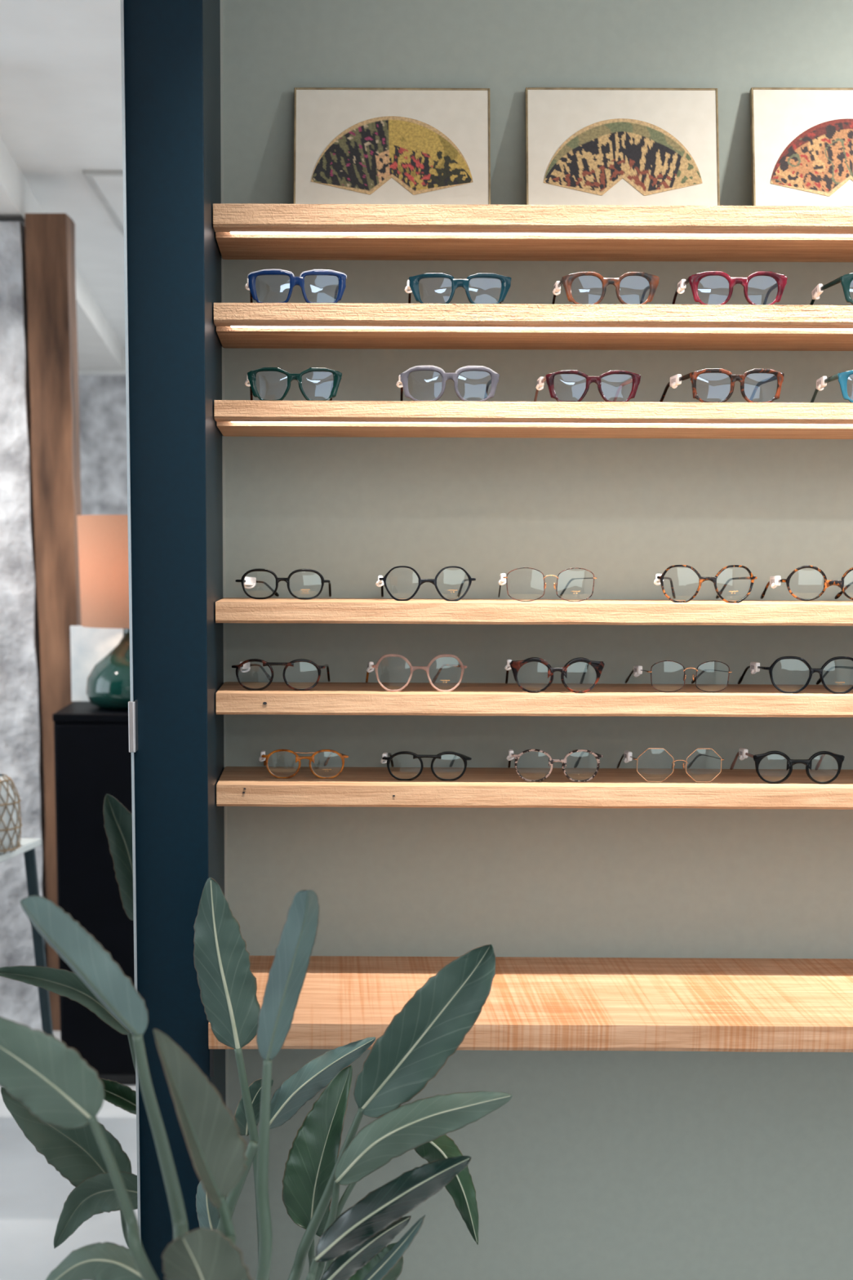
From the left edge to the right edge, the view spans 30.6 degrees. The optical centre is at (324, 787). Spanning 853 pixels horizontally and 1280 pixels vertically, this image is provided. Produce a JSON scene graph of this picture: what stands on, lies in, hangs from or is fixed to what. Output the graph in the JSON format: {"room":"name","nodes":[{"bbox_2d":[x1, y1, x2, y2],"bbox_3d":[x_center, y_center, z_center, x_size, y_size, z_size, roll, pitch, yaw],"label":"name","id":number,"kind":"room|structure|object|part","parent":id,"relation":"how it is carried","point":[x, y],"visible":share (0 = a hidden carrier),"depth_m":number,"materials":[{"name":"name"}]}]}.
{"room":"shop","nodes":[
{"label":"shop","id":0,"kind":"room"},
{"bbox_2d":[123,0,226,1279],"bbox_3d":[-1.677,-0.180,2.418,3.032,2.450,0.536,0,9,0],"label":"pillar","id":1,"kind":"structure","parent":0,"point":[172,47],"depth_m":2.13,"materials":[{"name":"blue paint"}]},
{"bbox_2d":[0,0,141,1279],"bbox_3d":[-0.811,-0.133,2.136,1.103,2.350,0.029,0,9,0],"label":"wall mirror","id":2,"kind":"object","parent":1,"relation":"attached to","point":[68,713],"visible":1,"depth_m":2.10,"materials":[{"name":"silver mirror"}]},
{"bbox_2d":[222,0,852,1279],"bbox_3d":[1.748,-0.188,2.576,3.818,2.450,0.200,0,9,0],"label":"wall","id":3,"kind":"structure","parent":0,"point":[597,1165],"depth_m":2.47,"materials":[{"name":"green paint"}]},
{"bbox_2d":[219,0,228,1198],"bbox_3d":[-0.159,-0.182,2.479,0.004,2.450,0.004,0,9,0],"label":"trim","id":4,"kind":"structure","parent":3,"relation":"attached to","point":[220,1],"depth_m":2.43,"materials":[{"name":"paint"}]},
{"bbox_2d":[208,955,852,1076],"bbox_3d":[1.071,0.353,2.372,2.467,0.085,0.371,0,9,0],"label":"shelf","id":5,"kind":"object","parent":3,"relation":"attached to","point":[655,1004],"depth_m":2.29,"materials":[{"name":"beige wood"}]},
{"bbox_2d":[213,203,852,262],"bbox_3d":[1.077,-0.810,2.280,2.466,0.040,0.200,0,9,0],"label":"oak shelf","id":6,"kind":"object","parent":3,"relation":"attached to","point":[243,231],"visible":1,"depth_m":2.22,"materials":[{"name":"beige wood"}]},
{"bbox_2d":[293,87,490,204],"bbox_3d":[0.102,-0.946,2.328,0.295,0.209,0.061,0,9,0],"label":"framed picture","id":7,"kind":"object","parent":6,"relation":"on","point":[353,145],"visible":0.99,"depth_m":2.33},
{"bbox_2d":[524,87,719,205],"bbox_3d":[0.447,-0.945,2.327,0.289,0.210,0.061,0,9,0],"label":"framed picture","id":8,"kind":"object","parent":6,"relation":"on","point":[584,145],"visible":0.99,"depth_m":2.32},
{"bbox_2d":[750,87,852,206],"bbox_3d":[0.787,-0.944,2.326,0.291,0.212,0.061,0,9,0],"label":"framed picture","id":9,"kind":"object","parent":6,"relation":"on","point":[802,138],"visible":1,"depth_m":2.32},
{"bbox_2d":[213,302,852,351],"bbox_3d":[1.076,-0.678,2.300,2.466,0.038,0.200,0,9,0],"label":"oak shelf","id":10,"kind":"object","parent":3,"relation":"attached to","point":[752,327],"visible":1,"depth_m":2.23,"materials":[{"name":"beige wood"}]},
{"bbox_2d":[244,269,346,302],"bbox_3d":[-0.041,-0.725,2.280,0.148,0.049,0.138,0,9,0],"label":"eyeglasses","id":11,"kind":"object","parent":10,"relation":"on","point":[251,277],"visible":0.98,"depth_m":2.21,"materials":[{"name":"plastic"}]},
{"bbox_2d":[404,272,511,303],"bbox_3d":[0.192,-0.721,2.280,0.151,0.045,0.138,0,9,0],"label":"eyeglasses","id":12,"kind":"object","parent":10,"relation":"on","point":[412,284],"visible":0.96,"depth_m":2.21,"materials":[{"name":"teal plastic"}]},
{"bbox_2d":[551,271,659,304],"bbox_3d":[0.407,-0.721,2.279,0.144,0.047,0.138,0,9,0],"label":"eyeglasses","id":13,"kind":"object","parent":10,"relation":"on","point":[567,280],"visible":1,"depth_m":2.21,"materials":[{"name":"brown plastic"}]},
{"bbox_2d":[671,271,787,305],"bbox_3d":[0.588,-0.721,2.278,0.147,0.049,0.138,0,9,0],"label":"eyeglasses","id":14,"kind":"object","parent":10,"relation":"on","point":[694,280],"visible":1,"depth_m":2.21,"materials":[{"name":"red plastic"}]},
{"bbox_2d":[809,272,852,305],"bbox_3d":[0.801,-0.721,2.278,0.154,0.050,0.138,0,9,0],"label":"eyeglasses","id":15,"kind":"object","parent":10,"relation":"on","point":[846,280],"visible":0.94,"depth_m":2.22,"materials":[{"name":"green plastic"}]},
{"bbox_3d":[0.808,-0.711,2.214,0.141,0.050,0.010,0,9,0],"label":"frame","id":16,"kind":"part","parent":15,"relation":"part of","materials":[{"name":"teal plastic"}]},
{"bbox_2d":[213,400,852,439],"bbox_3d":[1.075,-0.546,2.321,2.466,0.037,0.200,0,9,0],"label":"oak shelf","id":17,"kind":"object","parent":3,"relation":"attached to","point":[233,418],"visible":1,"depth_m":2.23,"materials":[{"name":"beige wood"}]},
{"bbox_2d":[244,367,342,400],"bbox_3d":[-0.046,-0.591,2.300,0.143,0.048,0.138,0,9,0],"label":"eyeglasses","id":18,"kind":"object","parent":17,"relation":"on","point":[251,376],"visible":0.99,"depth_m":2.23,"materials":[{"name":"green"}]},
{"bbox_2d":[395,365,499,401],"bbox_3d":[0.179,-0.591,2.299,0.147,0.052,0.138,0,9,0],"label":"eyeglasses","id":19,"kind":"object","parent":17,"relation":"on","point":[403,377],"visible":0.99,"depth_m":2.23,"materials":[{"name":"grey plastic"}]},
{"bbox_2d":[533,369,640,401],"bbox_3d":[0.385,-0.587,2.299,0.144,0.046,0.138,0,9,0],"label":"eyeglasses","id":20,"kind":"object","parent":17,"relation":"on","point":[548,378],"visible":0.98,"depth_m":2.23,"materials":[{"name":"red plastic"}]},
{"bbox_2d":[659,368,784,402],"bbox_3d":[0.585,-0.588,2.299,0.155,0.049,0.138,0,9,0],"label":"eyeglasses","id":21,"kind":"object","parent":17,"relation":"on","point":[675,380],"visible":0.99,"depth_m":2.23,"materials":[{"name":"brown plastic"}]},
{"bbox_2d":[810,369,852,403],"bbox_3d":[0.806,-0.587,2.298,0.146,0.049,0.138,0,9,0],"label":"eyeglasses","id":22,"kind":"object","parent":17,"relation":"on","point":[842,377],"visible":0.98,"depth_m":2.24,"materials":[{"name":"teal plastic"}]},
{"bbox_3d":[0.810,-0.577,2.235,0.139,0.049,0.010,0,9,0],"label":"frame","id":23,"kind":"part","parent":22,"relation":"part of","materials":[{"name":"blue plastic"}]},
{"bbox_2d":[215,681,852,717],"bbox_3d":[1.073,-0.132,2.383,2.466,0.032,0.202,0,9,0],"label":"oak shelf","id":24,"kind":"object","parent":3,"relation":"attached to","point":[436,699],"visible":0.98,"depth_m":2.29,"materials":[{"name":"beige wood"}]},
{"bbox_2d":[231,658,330,690],"bbox_3d":[-0.065,-0.180,2.399,0.149,0.047,0.138,0,9,0],"label":"eyeglasses","id":25,"kind":"object","parent":24,"relation":"on","point":[246,664],"visible":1,"depth_m":2.33,"materials":[{"name":"black plastic"}]},
{"bbox_2d":[365,661,466,683],"bbox_3d":[0.139,-0.181,2.382,0.150,0.056,0.138,0,9,0],"label":"eyeglasses","id":26,"kind":"object","parent":24,"relation":"on","point":[371,666],"visible":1,"depth_m":2.37,"materials":[{"name":"pink plastic"}]},
{"bbox_2d":[504,657,604,693],"bbox_3d":[0.345,-0.177,2.376,0.145,0.053,0.138,0,9,0],"label":"eyeglasses","id":27,"kind":"object","parent":24,"relation":"on","point":[515,665],"visible":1,"depth_m":2.31,"materials":[{"name":"brown plastic"}]},
{"bbox_2d":[625,660,732,692],"bbox_3d":[0.546,-0.176,2.395,0.137,0.048,0.138,0,9,0],"label":"eyeglasses","id":28,"kind":"object","parent":24,"relation":"on","point":[637,670],"visible":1,"depth_m":2.33,"materials":[{"name":"brown metal"}]},
{"bbox_2d":[737,656,852,693],"bbox_3d":[0.732,-0.178,2.386,0.159,0.056,0.138,0,9,0],"label":"eyeglasses","id":29,"kind":"object","parent":24,"relation":"on","point":[755,667],"visible":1,"depth_m":2.32,"materials":[{"name":"black plastic"}]},
{"bbox_2d":[215,597,852,626],"bbox_3d":[1.074,-0.265,2.364,2.466,0.032,0.200,0,9,0],"label":"oak shelf","id":30,"kind":"object","parent":3,"relation":"attached to","point":[228,610],"visible":0.96,"depth_m":2.27,"materials":[{"name":"brown wood"}]},
{"bbox_2d":[235,568,331,599],"bbox_3d":[-0.062,-0.316,2.407,0.147,0.046,0.098,0,9,0],"label":"eyeglasses","id":31,"kind":"object","parent":30,"relation":"on","point":[251,581],"visible":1,"depth_m":2.36,"materials":[{"name":"black plastic"}]},
{"bbox_2d":[375,565,475,600],"bbox_3d":[0.154,-0.316,2.394,0.150,0.052,0.120,0,9,0],"label":"eyeglasses","id":32,"kind":"object","parent":30,"relation":"on","point":[380,580],"visible":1,"depth_m":2.34,"materials":[{"name":"black plastic"}]},
{"bbox_2d":[497,567,596,601],"bbox_3d":[0.340,-0.314,2.396,0.147,0.051,0.117,0,9,0],"label":"eyeglasses","id":33,"kind":"object","parent":30,"relation":"on","point":[503,578],"visible":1,"depth_m":2.34,"materials":[{"name":"brown metal"}]},
{"bbox_2d":[653,564,757,602],"bbox_3d":[0.574,-0.315,2.386,0.152,0.056,0.134,0,9,0],"label":"eyeglasses","id":34,"kind":"object","parent":30,"relation":"on","point":[659,577],"visible":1,"depth_m":2.32,"materials":[{"name":"brown plastic"}]},
{"bbox_2d":[760,565,852,600],"bbox_3d":[0.771,-0.317,2.404,0.166,0.054,0.098,0,9,0],"label":"eyeglasses","id":35,"kind":"object","parent":30,"relation":"on","point":[775,581],"visible":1,"depth_m":2.36,"materials":[{"name":"brown plastic"}]},
{"bbox_2d":[216,766,852,809],"bbox_3d":[1.073,0.004,2.404,2.466,0.034,0.202,0,9,0],"label":"oak shelf","id":36,"kind":"object","parent":3,"relation":"attached to","point":[237,786],"visible":0.97,"depth_m":2.31,"materials":[{"name":"beige wood"}]},
{"bbox_2d":[257,749,348,778],"bbox_3d":[-0.032,-0.045,2.433,0.139,0.045,0.128,0,9,0],"label":"eyeglasses","id":37,"kind":"object","parent":36,"relation":"on","point":[263,757],"visible":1,"depth_m":2.37,"materials":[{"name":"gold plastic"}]},
{"bbox_2d":[380,751,471,781],"bbox_3d":[0.155,-0.042,2.421,0.138,0.045,0.138,0,9,0],"label":"eyeglasses","id":38,"kind":"object","parent":36,"relation":"on","point":[385,759],"visible":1,"depth_m":2.35,"materials":[{"name":"black plastic"}]},
{"bbox_2d":[506,749,603,782],"bbox_3d":[0.352,-0.043,2.416,0.143,0.050,0.138,0,9,0],"label":"eyeglasses","id":39,"kind":"object","parent":36,"relation":"on","point":[511,756],"visible":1,"depth_m":2.35,"materials":[{"name":"multicoloured"}]},
{"bbox_2d":[617,747,724,782],"bbox_3d":[0.536,-0.044,2.417,0.144,0.052,0.137,0,9,0],"label":"eyeglasses","id":40,"kind":"object","parent":36,"relation":"on","point":[628,754],"visible":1,"depth_m":2.35,"materials":[{"name":"gold metal"}]},
{"bbox_2d":[729,747,844,783],"bbox_3d":[0.714,-0.040,2.405,0.145,0.050,0.138,0,9,0],"label":"eyeglasses","id":41,"kind":"object","parent":36,"relation":"on","point":[743,753],"visible":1,"depth_m":2.34,"materials":[{"name":"black plastic"}]},
{"bbox_3d":[0.116,1.570,-0.539,7.050,0.100,6.900,0,9,0],"label":"floor","id":42,"kind":"structure","parent":0,"visible":0},
{"bbox_2d":[0,877,512,1279],"bbox_3d":[-0.136,0.618,1.746,0.880,1.090,0.560,-8,12,-42],"label":"potted plant","id":43,"kind":"object","parent":42,"relation":"on","point":[50,1078],"visible":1,"depth_m":1.79,"materials":[{"name":"green plant"}]},
{"bbox_3d":[-0.117,0.563,1.621,0.060,0.563,0.347,5,10,27],"label":"stem","id":44,"kind":"part","parent":43,"relation":"part of","materials":[{"name":"green plant"}]},
{"bbox_3d":[-0.120,0.530,1.658,0.059,0.620,0.266,3,9,19],"label":"stem","id":45,"kind":"part","parent":43,"relation":"part of","materials":[{"name":"green plant"}]},
{"bbox_3d":[-0.058,0.600,1.615,0.026,0.493,0.355,2,9,12],"label":"stem","id":46,"kind":"part","parent":43,"relation":"part of","materials":[{"name":"green plant"}]},
{"bbox_3d":[-0.118,0.632,1.940,0.067,0.336,0.197,0,9,0],"label":"stem","id":47,"kind":"part","parent":43,"relation":"part of","materials":[{"name":"green plant"}]},
{"bbox_3d":[-0.092,0.574,1.937,0.044,0.451,0.250,0,9,-2],"label":"stem","id":48,"kind":"part","parent":43,"relation":"part of","materials":[{"name":"green plant"}]},
{"bbox_3d":[-0.098,0.553,1.771,0.081,0.536,0.122,0,9,0],"label":"stem","id":49,"kind":"part","parent":43,"relation":"part of","materials":[{"name":"green plant"}]},
{"bbox_3d":[-0.043,0.702,1.980,0.012,0.184,0.291,2,9,11],"label":"stem","id":50,"kind":"part","parent":43,"relation":"part of","materials":[{"name":"green plant"}]},
{"bbox_3d":[-0.052,0.676,1.847,0.103,0.269,0.017,6,11,35],"label":"stem","id":51,"kind":"part","parent":43,"relation":"part of","materials":[{"name":"green plant"}]},
{"bbox_3d":[-0.045,0.605,1.901,0.191,0.400,0.159,0,9,0],"label":"stem","id":52,"kind":"part","parent":43,"relation":"part of","materials":[{"name":"green plant"}]},
{"bbox_3d":[-0.065,0.647,1.867,0.197,0.325,0.031,-7,11,-40],"label":"stem","id":53,"kind":"part","parent":43,"relation":"part of","materials":[{"name":"green plant"}]},
{"bbox_3d":[-0.035,0.625,1.960,0.342,0.340,0.096,-8,12,-44],"label":"stem","id":54,"kind":"part","parent":43,"relation":"part of","materials":[{"name":"green plant"}]}
]}

